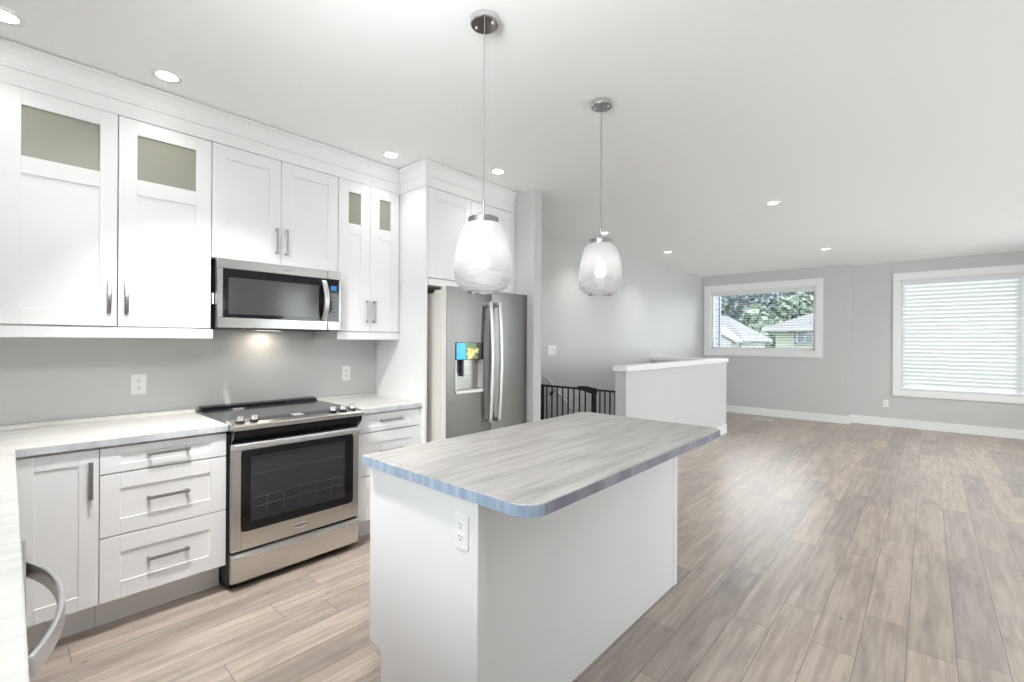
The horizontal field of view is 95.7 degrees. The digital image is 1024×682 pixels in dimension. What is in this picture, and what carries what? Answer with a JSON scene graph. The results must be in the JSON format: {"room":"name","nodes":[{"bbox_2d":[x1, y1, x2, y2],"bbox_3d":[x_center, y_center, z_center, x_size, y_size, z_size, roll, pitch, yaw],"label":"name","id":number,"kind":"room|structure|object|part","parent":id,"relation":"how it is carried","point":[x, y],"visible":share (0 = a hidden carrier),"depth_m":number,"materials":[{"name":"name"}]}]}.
{"room":"kitchen","nodes":[
{"label":"kitchen","id":0,"kind":"room"},
{"bbox_2d":[0,230,701,425],"bbox_3d":[0.407,1.371,5.710,0.120,5.410,10.540,0,0,42],"label":"wall","id":1,"kind":"structure","parent":0,"point":[656,311],"depth_m":3.40,"materials":[{"name":"paint"}]},
{"bbox_2d":[0,82,212,338],"bbox_3d":[-2.132,-0.589,2.488,0.373,1.145,0.844,0,0,42],"label":"upper cabinet","id":2,"kind":"object","parent":1,"relation":"attached to","point":[105,217],"visible":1,"depth_m":2.32,"materials":[{"name":"white wood"}]},
{"bbox_3d":[-2.165,-0.618,2.231,0.020,1.083,0.408,0,0,42],"label":"door","id":3,"kind":"part","parent":2,"relation":"part of","materials":[{"name":"white wood"}]},
{"bbox_3d":[-2.165,-0.967,2.233,0.006,0.247,0.288,0,0,42],"label":"glass pane","id":4,"kind":"part","parent":2,"relation":"part of","materials":[{"name":"grey glass"}]},
{"bbox_3d":[-2.034,-0.221,2.343,0.030,0.165,0.017,0,0,42],"label":"handle","id":5,"kind":"part","parent":2,"relation":"part of","materials":[{"name":"silver metal"}]},
{"bbox_3d":[-1.992,-0.221,2.398,0.030,0.165,0.017,0,0,42],"label":"handle","id":6,"kind":"part","parent":2,"relation":"part of","materials":[{"name":"silver metal"}]},
{"bbox_3d":[-1.892,-0.617,2.545,0.020,1.083,0.414,0,0,42],"label":"door","id":7,"kind":"part","parent":2,"relation":"part of","materials":[{"name":"white wood"}]},
{"bbox_3d":[-1.892,-0.966,2.547,0.006,0.247,0.294,0,0,42],"label":"glass pane","id":8,"kind":"part","parent":2,"relation":"part of","materials":[{"name":"grey glass"}]},
{"bbox_2d":[131,374,145,394],"bbox_3d":[-2.184,0.253,2.713,0.008,0.116,0.072,0,0,42],"label":"power outlet","id":9,"kind":"object","parent":1,"relation":"attached to","point":[138,381],"visible":1,"depth_m":2.71,"materials":[{"name":"white plastic"}]},
{"bbox_2d":[135,378,141,383],"bbox_3d":[-2.182,0.234,2.711,0.002,0.029,0.033,0,0,42],"label":"receptacle","id":10,"kind":"object","parent":9,"relation":"attached to","point":[137,380],"depth_m":2.71,"materials":[{"name":"white plastic"}]},
{"bbox_2d":[135,385,141,389],"bbox_3d":[-2.182,0.273,2.711,0.002,0.029,0.033,0,0,42],"label":"receptacle","id":11,"kind":"object","parent":9,"relation":"attached to","point":[137,387],"depth_m":2.71,"materials":[{"name":"white plastic"}]},
{"bbox_2d":[211,142,337,271],"bbox_3d":[-1.598,-0.821,3.087,0.367,0.675,0.773,0,0,42],"label":"upper cabinet","id":12,"kind":"object","parent":1,"relation":"attached to","point":[264,209],"visible":0.87,"depth_m":2.94,"materials":[{"name":"white wood"}]},
{"bbox_3d":[-1.621,-0.822,2.846,0.020,0.669,0.384,0,0,42],"label":"door","id":13,"kind":"part","parent":12,"relation":"part of","materials":[{"name":"white wood"}]},
{"bbox_2d":[210,257,340,331],"bbox_3d":[-1.573,-0.274,3.056,0.449,0.412,0.762,0,0,42],"label":"microwave","id":14,"kind":"object","parent":12,"relation":"attached to","point":[245,295],"visible":0.98,"depth_m":2.89,"materials":[{"name":"silver metal"}]},
{"bbox_3d":[-1.587,-0.074,3.074,0.367,0.009,0.732,0,0,42],"label":"plate","id":15,"kind":"part","parent":14,"relation":"part of","materials":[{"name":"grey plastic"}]},
{"bbox_3d":[-1.465,-0.280,2.922,0.004,0.284,0.630,0,0,42],"label":"door glass","id":16,"kind":"part","parent":14,"relation":"part of","materials":[{"name":"black glass"}]},
{"bbox_3d":[-1.253,-0.275,3.116,0.051,0.268,0.037,0,0,42],"label":"handle","id":17,"kind":"part","parent":14,"relation":"part of","materials":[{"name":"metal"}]},
{"bbox_3d":[-1.243,-0.278,3.200,0.044,0.284,0.079,0,0,42],"label":"panel glass","id":18,"kind":"part","parent":14,"relation":"part of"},
{"bbox_3d":[-1.238,-0.276,3.206,0.044,0.405,0.092,0,0,42],"label":"control panel","id":19,"kind":"part","parent":14,"relation":"part of","materials":[{"name":"silver metal"}]},
{"bbox_3d":[-1.494,-0.635,2.951,0.030,0.165,0.015,0,0,42],"label":"handle","id":20,"kind":"part","parent":12,"relation":"part of","materials":[{"name":"silver metal"}]},
{"bbox_3d":[-1.456,-0.635,2.995,0.030,0.165,0.015,0,0,42],"label":"handle","id":21,"kind":"part","parent":12,"relation":"part of","materials":[{"name":"silver metal"}]},
{"bbox_3d":[-1.363,-0.821,3.134,0.020,0.669,0.384,0,0,42],"label":"door","id":22,"kind":"part","parent":12,"relation":"part of","materials":[{"name":"white wood"}]},
{"bbox_2d":[342,366,350,380],"bbox_3d":[-1.316,0.256,3.682,0.008,0.116,0.072,0,0,42],"label":"power outlet","id":23,"kind":"object","parent":1,"relation":"attached to","point":[345,369],"visible":1,"depth_m":3.68,"materials":[{"name":"white plastic"}]},
{"bbox_2d":[315,177,399,339],"bbox_3d":[-1.171,-0.584,3.566,0.367,1.145,0.521,0,0,42],"label":"upper cabinet","id":24,"kind":"object","parent":1,"relation":"attached to","point":[368,216],"visible":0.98,"depth_m":3.44,"materials":[{"name":"white wood"}]},
{"bbox_3d":[-1.149,-0.613,3.374,0.020,1.085,0.248,0,0,42],"label":"door","id":25,"kind":"part","parent":24,"relation":"part of","materials":[{"name":"white wood"}]},
{"bbox_3d":[-1.149,-0.962,3.376,0.006,0.242,0.128,0,0,42],"label":"glass pane","id":26,"kind":"part","parent":24,"relation":"part of","materials":[{"name":"grey glass"}]},
{"bbox_3d":[-1.067,-0.217,3.431,0.030,0.165,0.015,0,0,42],"label":"handle","id":27,"kind":"part","parent":24,"relation":"part of","materials":[{"name":"silver metal"}]},
{"bbox_3d":[-1.028,-0.217,3.475,0.030,0.165,0.015,0,0,42],"label":"handle","id":28,"kind":"part","parent":24,"relation":"part of","materials":[{"name":"silver metal"}]},
{"bbox_3d":[-0.981,-0.612,3.562,0.020,1.085,0.250,0,0,42],"label":"door","id":29,"kind":"part","parent":24,"relation":"part of","materials":[{"name":"white wood"}]},
{"bbox_3d":[-0.981,-0.961,3.564,0.006,0.242,0.130,0,0,42],"label":"glass pane","id":30,"kind":"part","parent":24,"relation":"part of","materials":[{"name":"grey glass"}]},
{"bbox_2d":[427,187,514,293],"bbox_3d":[-0.545,-0.786,4.046,0.657,0.733,0.978,0,0,42],"label":"upper cabinet","id":31,"kind":"object","parent":1,"relation":"attached to","point":[448,213],"visible":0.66,"depth_m":3.64,"materials":[{"name":"white wood"}]},
{"bbox_3d":[-0.487,-0.813,3.633,0.020,0.673,0.436,0,0,42],"label":"door","id":32,"kind":"part","parent":31,"relation":"part of","materials":[{"name":"white wood"}]},
{"bbox_3d":[-0.183,-0.812,3.971,0.020,0.673,0.467,0,0,42],"label":"door","id":33,"kind":"part","parent":31,"relation":"part of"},
{"bbox_2d":[548,346,555,354],"bbox_3d":[0.491,0.115,5.698,0.008,0.116,0.164,0,0,42],"label":"light switch","id":34,"kind":"object","parent":1,"relation":"attached to","point":[551,349],"visible":1,"depth_m":5.69,"materials":[{"name":"white plastic"}]},
{"bbox_2d":[544,375,575,412],"bbox_3d":[1.234,1.477,6.487,0.075,2.139,2.603,0,0,42],"label":"handrail","id":35,"kind":"object","parent":1,"relation":"attached to","point":[548,380],"visible":0.27,"depth_m":5.69,"materials":[{"name":"silver metal"}]},
{"bbox_2d":[0,0,1023,276],"bbox_3d":[3.059,-1.418,3.510,6.980,0.200,10.780,0,0,42],"label":"ceiling","id":36,"kind":"structure","parent":0,"point":[882,131],"depth_m":2.54,"materials":[{"name":"paint"}]},
{"bbox_2d":[0,7,26,26],"bbox_3d":[-2.108,-1.345,1.922,0.134,0.006,0.134,0,0,42],"label":"recessed light","id":37,"kind":"object","parent":36,"relation":"in","point":[7,17],"visible":1,"depth_m":1.94,"materials":[{"name":"white plastic"}]},
{"bbox_2d":[150,68,182,83],"bbox_3d":[-1.753,-1.343,2.357,0.134,0.006,0.134,0,0,42],"label":"recessed light","id":38,"kind":"object","parent":36,"relation":"in","point":[164,75],"visible":1,"depth_m":2.35,"materials":[{"name":"white plastic"}]},
{"bbox_2d":[381,151,399,158],"bbox_3d":[-0.873,-1.338,3.345,0.134,0.006,0.134,0,0,42],"label":"recessed light","id":39,"kind":"object","parent":36,"relation":"in","point":[387,154],"visible":1,"depth_m":3.34,"materials":[{"name":"white plastic"}]},
{"bbox_2d":[454,9,511,293],"bbox_3d":[-0.117,-0.768,1.927,0.243,1.136,0.243,0,0,42],"label":"pendant light","id":40,"kind":"object","parent":36,"relation":"hanging from","point":[483,244],"visible":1,"depth_m":1.88,"materials":[{"name":"white glass"}]},
{"bbox_3d":[-0.119,-0.345,1.927,0.243,0.285,0.243,0,0,42],"label":"lamp shade","id":41,"kind":"part","parent":40,"relation":"part of","materials":[{"name":"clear glass"}]},
{"bbox_3d":[-0.119,-0.348,1.927,0.060,0.093,0.060,0,0,42],"label":"bulb","id":42,"kind":"part","parent":40,"relation":"part of","materials":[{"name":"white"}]},
{"bbox_2d":[490,168,505,174],"bbox_3d":[-0.110,-1.333,3.658,0.134,0.006,0.134,0,0,42],"label":"recessed light","id":43,"kind":"object","parent":36,"relation":"in","point":[497,171],"visible":1,"depth_m":3.65,"materials":[{"name":"white plastic"}]},
{"bbox_2d":[578,97,622,295],"bbox_3d":[0.497,-0.794,2.596,0.243,1.077,0.243,0,0,42],"label":"pendant light","id":44,"kind":"object","parent":36,"relation":"hanging from","point":[600,259],"visible":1,"depth_m":2.54,"materials":[{"name":"white glass"}]},
{"bbox_3d":[0.495,-0.401,2.596,0.243,0.285,0.243,0,0,42],"label":"lamp shade","id":45,"kind":"part","parent":44,"relation":"part of","materials":[{"name":"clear glass"}]},
{"bbox_3d":[0.495,-0.404,2.596,0.060,0.093,0.060,0,0,42],"label":"bulb","id":46,"kind":"part","parent":44,"relation":"part of","materials":[{"name":"white glass"}]},
{"bbox_2d":[765,201,780,204],"bbox_3d":[2.499,-1.318,4.441,0.134,0.006,0.134,0,0,42],"label":"recessed light","id":47,"kind":"object","parent":36,"relation":"in","point":[771,202],"visible":1,"depth_m":4.44,"materials":[{"name":"white plastic"}]},
{"bbox_2d":[28,412,1023,681],"bbox_3d":[3.041,1.517,3.510,6.980,0.250,10.780,0,0,42],"label":"floor","id":48,"kind":"structure","parent":0,"point":[808,550],"depth_m":2.55,"materials":[{"name":"brown wood"}]},
{"bbox_2d":[21,541,64,678],"bbox_3d":[-1.228,0.933,0.778,0.610,0.868,0.687,0,0,42],"label":"dishwasher","id":49,"kind":"object","parent":48,"relation":"on","point":[38,572],"visible":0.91,"depth_m":0.97,"materials":[{"name":"grey metal"}]},
{"bbox_3d":[-1.048,0.889,0.980,0.610,0.747,0.044,0,0,42],"label":"door","id":50,"kind":"part","parent":49,"relation":"part of","materials":[{"name":"silver metal"}]},
{"bbox_2d":[16,448,98,649],"bbox_3d":[-2.421,0.923,1.978,0.637,0.873,0.924,0,0,42],"label":"base cabinet","id":51,"kind":"object","parent":48,"relation":"on","point":[58,493],"visible":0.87,"depth_m":2.05,"materials":[{"name":"white wood"}]},
{"bbox_3d":[-1.905,0.633,2.097,0.030,0.170,0.015,0,0,42],"label":"handle","id":52,"kind":"part","parent":51,"relation":"part of","materials":[{"name":"silver metal"}]},
{"bbox_2d":[0,409,227,681],"bbox_3d":[-0.975,0.462,1.025,4.057,0.060,1.462,0,0,42],"label":"countertop","id":53,"kind":"structure","parent":51,"relation":"on","point":[30,439],"depth_m":1.99,"materials":[{"name":"laminate"}]},
{"bbox_2d":[95,432,225,626],"bbox_3d":[-1.938,0.926,2.516,0.637,0.873,0.518,0,0,42],"label":"base cabinet","id":54,"kind":"object","parent":48,"relation":"on","point":[162,503],"visible":0.94,"depth_m":2.31,"materials":[{"name":"white wood"}]},
{"bbox_3d":[-1.732,1.066,2.330,0.020,0.296,0.516,0,0,42],"label":"drawer","id":55,"kind":"part","parent":54,"relation":"part of","materials":[{"name":"white wood"}]},
{"bbox_3d":[-1.730,0.768,2.330,0.020,0.288,0.516,0,0,42],"label":"drawer","id":56,"kind":"part","parent":54,"relation":"part of","materials":[{"name":"white wood"}]},
{"bbox_3d":[-1.729,0.558,2.330,0.020,0.120,0.516,0,0,42],"label":"drawer","id":57,"kind":"part","parent":54,"relation":"part of","materials":[{"name":"white wood"}]},
{"bbox_3d":[-1.713,1.058,2.314,0.030,0.015,0.176,0,0,42],"label":"handle","id":58,"kind":"part","parent":54,"relation":"part of","materials":[{"name":"silver metal"}]},
{"bbox_3d":[-1.711,0.762,2.314,0.030,0.015,0.176,0,0,42],"label":"handle","id":59,"kind":"part","parent":54,"relation":"part of","materials":[{"name":"silver metal"}]},
{"bbox_3d":[-1.710,0.548,2.314,0.030,0.015,0.176,0,0,42],"label":"handle","id":60,"kind":"part","parent":54,"relation":"part of","materials":[{"name":"silver metal"}]},
{"bbox_2d":[196,396,363,587],"bbox_3d":[-1.480,0.887,2.970,0.691,0.956,0.760,0,0,42],"label":"range","id":61,"kind":"object","parent":48,"relation":"on","point":[292,463],"visible":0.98,"depth_m":2.73,"materials":[{"name":"silver metal"}]},
{"bbox_3d":[-1.709,0.426,3.180,0.065,0.024,0.732,0,0,42],"label":"vent trim","id":62,"kind":"part","parent":61,"relation":"part of","materials":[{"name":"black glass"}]},
{"bbox_2d":[196,400,348,423],"bbox_3d":[-1.522,0.452,3.010,0.560,0.026,0.760,0,0,42],"label":"cooktop","id":63,"kind":"object","parent":61,"relation":"in","point":[227,412],"depth_m":2.97,"materials":[{"name":"black glass"}]},
{"bbox_3d":[-1.275,1.238,2.785,0.035,0.160,0.750,0,0,42],"label":"storage drawer","id":64,"kind":"part","parent":61,"relation":"part of","materials":[{"name":"silver metal"}]},
{"bbox_3d":[-1.273,0.854,2.785,0.035,0.585,0.750,0,0,42],"label":"oven door","id":65,"kind":"part","parent":61,"relation":"part of","materials":[{"name":"silver metal"}]},
{"bbox_3d":[-1.267,0.465,2.781,0.126,0.052,0.760,0,0,42],"label":"control panel","id":66,"kind":"part","parent":61,"relation":"part of","materials":[{"name":"silver metal"}]},
{"bbox_3d":[-1.251,0.575,2.766,0.040,0.033,0.754,0,0,42],"label":"door handle","id":67,"kind":"part","parent":61,"relation":"part of","materials":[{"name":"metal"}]},
{"bbox_3d":[-1.259,0.820,2.771,0.003,0.360,0.555,0,0,42],"label":"pane","id":68,"kind":"part","parent":61,"relation":"part of","materials":[{"name":"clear glass"}]},
{"bbox_3d":[-1.249,0.442,2.836,0.076,0.008,0.590,0,0,42],"label":"touch glass","id":69,"kind":"part","parent":61,"relation":"part of","materials":[{"name":"black glass"}]},
{"bbox_2d":[356,408,419,536],"bbox_3d":[-1.077,0.931,3.478,0.637,0.873,0.515,0,0,42],"label":"base cabinet","id":70,"kind":"object","parent":48,"relation":"on","point":[388,430],"visible":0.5,"depth_m":3.23,"materials":[{"name":"white wood"}]},
{"bbox_3d":[-0.870,1.071,3.293,0.020,0.296,0.509,0,0,42],"label":"drawer","id":71,"kind":"part","parent":70,"relation":"part of","materials":[{"name":"white wood"}]},
{"bbox_2d":[317,393,421,413],"bbox_3d":[-1.080,0.462,3.479,0.626,0.060,0.521,0,0,42],"label":"countertop","id":72,"kind":"structure","parent":70,"relation":"on","point":[369,403],"depth_m":3.43,"materials":[{"name":"stone"}]},
{"bbox_3d":[-0.868,0.773,3.293,0.020,0.288,0.509,0,0,42],"label":"drawer","id":73,"kind":"part","parent":70,"relation":"part of","materials":[{"name":"white wood"}]},
{"bbox_3d":[-0.867,0.563,3.293,0.020,0.120,0.509,0,0,42],"label":"drawer","id":74,"kind":"part","parent":70,"relation":"part of","materials":[{"name":"white wood"}]},
{"bbox_3d":[-0.848,0.553,3.276,0.030,0.015,0.176,0,0,42],"label":"handle","id":75,"kind":"part","parent":70,"relation":"part of","materials":[{"name":"silver metal"}]},
{"bbox_2d":[376,186,427,443],"bbox_3d":[-0.885,0.107,3.672,0.657,2.524,0.021,0,0,42],"label":"panel","id":76,"kind":"object","parent":48,"relation":"on","point":[401,364],"visible":0.4,"depth_m":3.56,"materials":[{"name":"white wood"}]},
{"bbox_2d":[427,286,526,441],"bbox_3d":[-0.436,0.482,3.983,0.854,1.778,0.912,0,0,42],"label":"fridge","id":77,"kind":"object","parent":48,"relation":"on","point":[477,343],"visible":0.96,"depth_m":3.62,"materials":[{"name":"grey metal"}]},
{"bbox_3d":[-0.405,0.208,3.548,0.027,0.128,0.077,0,0,42],"label":"dispenser lever","id":78,"kind":"part","parent":77,"relation":"part of","materials":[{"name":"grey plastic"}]},
{"bbox_3d":[-0.329,0.428,3.582,0.016,1.668,0.458,0,0,42],"label":"freezer door","id":79,"kind":"part","parent":77,"relation":"part of","materials":[{"name":"silver metal"}]},
{"bbox_3d":[-0.329,0.077,3.576,0.014,0.133,0.289,0,0,42],"label":"dispenser panel","id":80,"kind":"part","parent":77,"relation":"part of","materials":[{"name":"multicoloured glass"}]},
{"bbox_2d":[456,343,482,359],"bbox_3d":[-0.323,0.078,3.571,0.002,0.125,0.275,0,0,42],"label":"display panel","id":81,"kind":"object","parent":77,"relation":"on","point":[464,351],"depth_m":3.57,"materials":[{"name":"multicoloured plastic"}]},
{"bbox_3d":[-0.176,0.168,3.690,0.078,0.964,0.033,0,0,42],"label":"door handle","id":82,"kind":"part","parent":77,"relation":"part of","materials":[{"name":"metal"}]},
{"bbox_3d":[-0.106,0.168,3.767,0.078,0.964,0.033,0,0,42],"label":"door handle","id":83,"kind":"part","parent":77,"relation":"part of","materials":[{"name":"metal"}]},
{"bbox_3d":[-0.022,0.430,3.925,0.016,1.668,0.446,0,0,42],"label":"door","id":84,"kind":"part","parent":77,"relation":"part of","materials":[{"name":"silver metal"}]},
{"bbox_2d":[370,456,677,681],"bbox_3d":[0.171,0.938,2.275,0.659,0.874,1.577,0,0,42],"label":"base cabinet","id":85,"kind":"object","parent":48,"relation":"on","point":[538,599],"visible":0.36,"depth_m":1.75,"materials":[{"name":"white wood"}]},
{"bbox_3d":[-0.338,0.935,1.685,0.628,0.874,0.019,0,0,42],"label":"panel","id":86,"kind":"part","parent":85,"relation":"part of","materials":[{"name":"white wood"}]},
{"bbox_2d":[454,512,468,550],"bbox_3d":[-0.166,0.621,1.514,0.068,0.112,0.008,0,0,42],"label":"power outlet","id":87,"kind":"object","parent":85,"relation":"attached to","point":[461,522],"visible":1,"depth_m":1.51,"materials":[{"name":"white plastic"}]},
{"bbox_2d":[457,520,463,530],"bbox_3d":[-0.168,0.602,1.512,0.033,0.029,0.002,0,0,42],"label":"receptacle","id":88,"kind":"object","parent":87,"relation":"attached to","point":[460,523],"depth_m":1.51,"materials":[{"name":"white plastic"}]},
{"bbox_2d":[457,532,463,542],"bbox_3d":[-0.168,0.640,1.512,0.033,0.029,0.002,0,0,42],"label":"receptacle","id":89,"kind":"object","parent":87,"relation":"attached to","point":[460,535],"depth_m":1.51,"materials":[{"name":"white plastic"}]},
{"bbox_2d":[362,412,719,517],"bbox_3d":[0.262,0.481,2.164,0.873,0.039,1.609,0,0,42],"label":"countertop","id":90,"kind":"structure","parent":85,"relation":"on","point":[539,468],"depth_m":1.83,"materials":[{"name":"laminate"}]},
{"bbox_3d":[0.410,0.940,2.061,0.006,0.874,1.539,0,0,42],"label":"panel","id":91,"kind":"part","parent":85,"relation":"part of","materials":[{"name":"white wood"}]},
{"bbox_2d":[515,188,541,422],"bbox_3d":[-0.104,0.018,4.381,0.880,2.710,0.108,0,0,42],"label":"wall partition","id":92,"kind":"structure","parent":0,"point":[528,207],"depth_m":4.09,"materials":[{"name":"paint"}]},
{"bbox_2d":[0,37,518,213],"bbox_3d":[-1.336,-1.250,2.897,0.381,0.180,3.752,0,0,42],"label":"trim","id":93,"kind":"structure","parent":92,"relation":"attached to","point":[22,66],"depth_m":2.69,"materials":[{"name":"white wood"}]},
{"bbox_2d":[615,360,726,427],"bbox_3d":[1.771,2.200,6.279,1.160,3.770,3.165,0,0,42],"label":"wall","id":94,"kind":"structure","parent":0,"point":[695,394],"depth_m":5.68,"materials":[{"name":"paint"}]},
{"bbox_2d":[541,384,614,419],"bbox_3d":[0.700,0.924,5.141,1.006,0.868,0.044,0,0,42],"label":"safety gate","id":95,"kind":"object","parent":94,"relation":"attached to","point":[593,391],"visible":0.43,"depth_m":5.12,"materials":[{"name":"black metal"}]},
{"bbox_3d":[0.349,0.933,5.455,0.052,0.846,0.032,0,0,42],"label":"hinge post","id":96,"kind":"part","parent":95,"relation":"part of","materials":[{"name":"black metal"}]},
{"bbox_3d":[0.604,0.523,5.229,0.743,0.022,0.026,0,0,42],"label":"gate rail","id":97,"kind":"part","parent":95,"relation":"part of","materials":[{"name":"black metal"}]},
{"bbox_3d":[0.812,0.528,5.043,0.245,0.074,0.044,0,0,42],"label":"latch handle","id":98,"kind":"part","parent":95,"relation":"part of","materials":[{"name":"black metal"}]},
{"bbox_3d":[0.878,0.941,4.981,0.044,0.836,0.036,0,0,42],"label":"latch post","id":99,"kind":"part","parent":95,"relation":"part of","materials":[{"name":"black metal"}]},
{"bbox_3d":[0.979,0.526,4.893,0.263,0.020,0.022,0,0,42],"label":"extension rail","id":100,"kind":"part","parent":95,"relation":"part of","materials":[{"name":"black metal"}]},
{"bbox_2d":[613,358,728,371],"bbox_3d":[2.171,0.289,5.933,0.164,0.055,3.213,0,0,42],"label":"trim","id":101,"kind":"structure","parent":94,"relation":"on","point":[646,366],"depth_m":5.39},
{"bbox_2d":[651,357,714,360],"bbox_3d":[2.745,0.293,7.461,1.016,0.055,0.170,0,0,42],"label":"trim","id":102,"kind":"structure","parent":94,"relation":"on","point":[652,358],"depth_m":7.46,"materials":[{"name":"white wood"}]},
{"bbox_2d":[716,424,726,434],"bbox_3d":[2.214,1.320,5.887,0.014,0.135,3.165,0,0,42],"label":"baseboard","id":103,"kind":"structure","parent":94,"relation":"attached to","point":[723,428],"depth_m":6.92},
{"bbox_2d":[702,264,850,415],"bbox_3d":[4.922,0.048,8.815,2.450,2.710,0.380,0,0,42],"label":"wall","id":104,"kind":"structure","parent":0,"point":[800,384],"depth_m":8.29,"materials":[{"name":"paint"}]},
{"bbox_2d":[704,278,822,357],"bbox_3d":[4.718,-0.408,8.822,2.027,1.394,0.166,0,0,42],"label":"window","id":105,"kind":"structure","parent":104,"relation":"in","point":[709,317],"depth_m":8.67,"materials":[{"name":"white wood"}]},
{"bbox_2d":[711,287,814,348],"bbox_3d":[4.697,-0.410,8.799,1.777,1.100,0.076,0,0,42],"label":"window blind","id":106,"kind":"object","parent":105,"relation":"attached to","point":[810,289],"visible":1,"depth_m":8.72,"materials":[{"name":"white plastic"}]},
{"bbox_3d":[4.701,0.132,8.806,1.771,0.016,0.044,0,0,42],"label":"rail","id":107,"kind":"part","parent":106,"relation":"part of","materials":[{"name":"white plastic"}]},
{"bbox_3d":[5.293,-0.617,8.225,0.003,0.545,0.003,0,0,42],"label":"pull cord","id":108,"kind":"part","parent":106,"relation":"part of","materials":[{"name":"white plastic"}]},
{"bbox_2d":[726,405,849,423],"bbox_3d":[4.788,1.335,8.663,2.464,0.135,0.014,0,0,42],"label":"baseboard","id":109,"kind":"structure","parent":104,"relation":"attached to","point":[729,408],"depth_m":8.42,"materials":[{"name":"white wood"}]},
{"bbox_2d":[850,251,1023,429],"bbox_3d":[7.512,0.064,6.656,4.290,2.710,0.140,0,0,42],"label":"wall","id":110,"kind":"structure","parent":0,"point":[871,284],"depth_m":7.70,"materials":[{"name":"paint"}]},
{"bbox_2d":[883,400,888,406],"bbox_3d":[6.215,1.036,7.713,0.072,0.116,0.008,0,0,42],"label":"power outlet","id":111,"kind":"object","parent":110,"relation":"attached to","point":[885,402],"visible":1,"depth_m":7.71,"materials":[{"name":"white plastic"}]},
{"bbox_2d":[851,415,1023,439],"bbox_3d":[7.458,1.351,6.594,4.276,0.135,0.014,0,0,42],"label":"baseboard","id":112,"kind":"structure","parent":110,"relation":"attached to","point":[903,423],"depth_m":7.25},
{"bbox_2d":[892,264,1023,403],"bbox_3d":[7.376,-0.100,6.761,2.819,2.009,0.166,0,0,42],"label":"window","id":113,"kind":"structure","parent":110,"relation":"in","point":[1008,269],"depth_m":7.32,"materials":[{"name":"white wood"}]},
{"bbox_2d":[901,273,1023,395],"bbox_3d":[7.361,-0.092,6.745,2.609,1.775,0.076,0,0,42],"label":"window blind","id":114,"kind":"object","parent":113,"relation":"attached to","point":[958,333],"visible":1,"depth_m":7.12,"materials":[{"name":"white plastic"}]},
{"bbox_3d":[7.363,0.788,6.752,2.603,0.016,0.044,0,0,42],"label":"rail","id":115,"kind":"part","parent":114,"relation":"part of","materials":[{"name":"white plastic"}]},
{"label":"outside","id":116,"kind":"structure","parent":0,"visible":0},
{"bbox_3d":[33.479,2.674,37.393,120.000,0.200,79.600,0,0,42],"label":"ground","id":117,"kind":"structure","parent":116,"visible":0},
{"bbox_2d":[714,296,721,346],"bbox_3d":[3.601,-0.605,11.210,2.800,6.000,1.700,0,0,42],"label":"house wing","id":118,"kind":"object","parent":117,"relation":"on","point":[718,301],"visible":0.08,"depth_m":10.68},
{"bbox_2d":[721,295,735,316],"bbox_3d":[22.798,-2.573,51.722,3.880,10.172,3.531,0,0,42],"label":"tree","id":119,"kind":"object","parent":117,"relation":"on","point":[731,299],"visible":0.11,"depth_m":50.91,"materials":[{"name":"green plant"}]},
{"bbox_2d":[730,294,756,321],"bbox_3d":[27.348,-2.636,54.142,3.531,10.354,4.101,0,0,24],"label":"tree","id":120,"kind":"object","parent":117,"relation":"on","point":[740,302],"visible":0.2,"depth_m":53.25,"materials":[{"name":"green plant"}]},
{"bbox_2d":[721,316,771,347],"bbox_3d":[9.973,0.589,23.285,4.190,3.690,6.000,0,0,42],"label":"house","id":121,"kind":"structure","parent":117,"relation":"on","point":[732,335],"depth_m":21.72,"materials":[{"name":"white"}]},
{"bbox_2d":[738,303,782,326],"bbox_3d":[22.059,-0.452,41.426,3.957,5.928,3.704,0,0,-26],"label":"tree","id":122,"kind":"object","parent":117,"relation":"on","point":[770,319],"visible":0.32,"depth_m":40.75,"materials":[{"name":"green plant"}]},
{"bbox_2d":[749,322,775,347],"bbox_3d":[20.180,0.462,37.691,3.260,4.080,2.784,0,0,42],"label":"tree","id":123,"kind":"object","parent":117,"relation":"on","point":[755,327],"visible":0.2,"depth_m":36.75,"materials":[{"name":"green plant"}]},
{"bbox_2d":[754,293,785,313],"bbox_3d":[27.032,-2.312,48.608,3.616,9.701,3.734,0,0,42],"label":"tree","id":124,"kind":"object","parent":117,"relation":"on","point":[772,297],"visible":0.16,"depth_m":47.54,"materials":[{"name":"green plant"}]},
{"bbox_2d":[784,292,798,299],"bbox_3d":[30.840,-2.403,50.820,4.043,9.930,3.589,0,0,-33],"label":"tree","id":125,"kind":"object","parent":117,"relation":"on","point":[790,293],"visible":0.02,"depth_m":49.86,"materials":[{"name":"green plant"}]},
{"bbox_2d":[773,292,812,320],"bbox_3d":[26.248,-0.992,42.349,4.166,7.054,4.422,0,0,42],"label":"tree","id":126,"kind":"object","parent":117,"relation":"on","point":[787,312],"visible":0.34,"depth_m":41.67,"materials":[{"name":"green plant"}]},
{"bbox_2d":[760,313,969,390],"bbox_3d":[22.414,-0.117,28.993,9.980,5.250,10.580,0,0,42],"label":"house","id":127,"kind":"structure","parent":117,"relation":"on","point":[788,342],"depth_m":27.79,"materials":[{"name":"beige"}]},
{"bbox_3d":[17.368,-0.212,27.459,0.690,0.660,0.080,0,0,42],"label":"pane","id":128,"kind":"part","parent":127,"relation":"part of","materials":[{"name":"clear glass"}]}
]}

